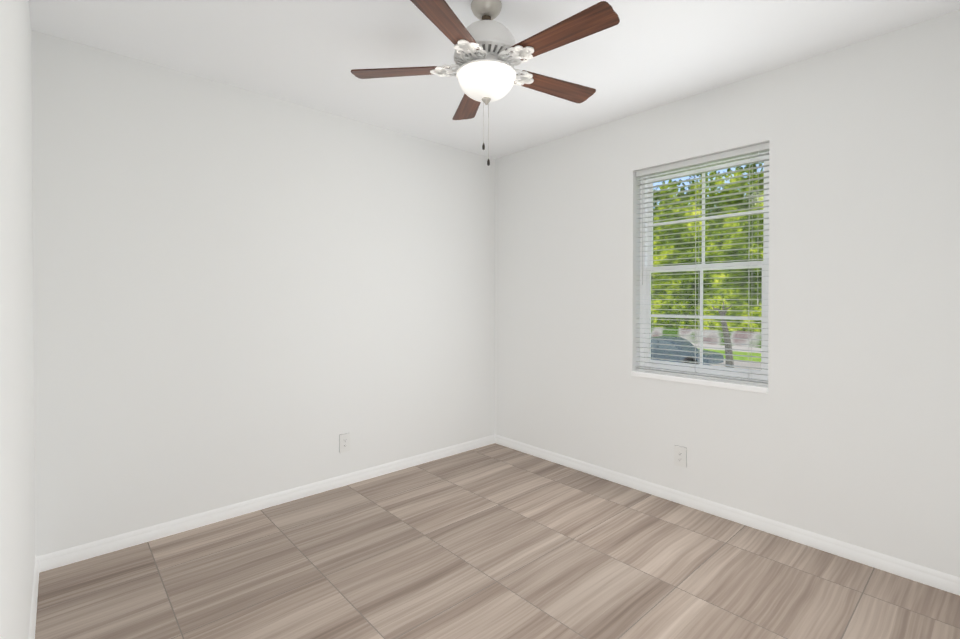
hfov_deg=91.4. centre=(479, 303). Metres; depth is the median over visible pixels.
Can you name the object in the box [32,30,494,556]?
wall
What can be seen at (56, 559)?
baseboard
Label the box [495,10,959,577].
wall
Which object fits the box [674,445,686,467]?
outlet
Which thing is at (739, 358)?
ground
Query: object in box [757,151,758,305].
blind cord
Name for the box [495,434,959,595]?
baseboard
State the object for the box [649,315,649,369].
blind cord
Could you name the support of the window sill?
attached to the wall at (847, 428)
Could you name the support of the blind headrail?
attached to the window
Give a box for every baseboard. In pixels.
[28,557,38,638]
[36,435,494,572]
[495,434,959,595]
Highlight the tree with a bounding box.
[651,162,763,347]
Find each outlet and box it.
[339,433,349,452]
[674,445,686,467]
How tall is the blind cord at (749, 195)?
1.411 m
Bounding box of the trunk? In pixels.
[712,301,733,367]
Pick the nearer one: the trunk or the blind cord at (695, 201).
the blind cord at (695, 201)
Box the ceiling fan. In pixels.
[351,0,619,165]
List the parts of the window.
window blind bottom rail, glass, window sash, window sash, glass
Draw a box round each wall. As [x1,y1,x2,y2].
[0,0,34,638]
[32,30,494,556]
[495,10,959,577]
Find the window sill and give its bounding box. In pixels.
[631,370,767,393]
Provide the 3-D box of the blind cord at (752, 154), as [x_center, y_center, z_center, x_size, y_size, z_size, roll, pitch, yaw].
[1.697,-0.221,2.924,0.002,1.411,0.002,0,1,-42]
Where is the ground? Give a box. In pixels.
[691,343,760,370]
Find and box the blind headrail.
[636,142,768,177]
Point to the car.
(683, 353)
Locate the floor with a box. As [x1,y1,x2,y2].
[35,443,959,638]
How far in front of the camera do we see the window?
3.15 m
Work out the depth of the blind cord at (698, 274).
3.17 m
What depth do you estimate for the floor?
2.35 m
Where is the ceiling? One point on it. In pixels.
(643, 55)
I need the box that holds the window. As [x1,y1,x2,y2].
[636,151,768,385]
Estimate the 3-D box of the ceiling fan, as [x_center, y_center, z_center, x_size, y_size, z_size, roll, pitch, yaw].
[0.061,-1.002,2.140,1.216,0.739,1.198,0,1,-42]
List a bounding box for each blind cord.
[642,176,642,284]
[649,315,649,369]
[695,201,695,374]
[698,269,698,361]
[748,195,751,353]
[751,154,752,380]
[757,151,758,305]
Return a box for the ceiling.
[29,0,959,158]
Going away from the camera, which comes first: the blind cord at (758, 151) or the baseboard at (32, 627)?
the baseboard at (32, 627)
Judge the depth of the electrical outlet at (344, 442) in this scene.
3.49 m
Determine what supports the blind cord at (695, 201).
hanging from the blind headrail
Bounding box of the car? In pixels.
[651,336,723,364]
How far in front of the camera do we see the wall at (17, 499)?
1.39 m
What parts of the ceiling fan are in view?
blade, blade, blade, motor, lamp shade, blade, blade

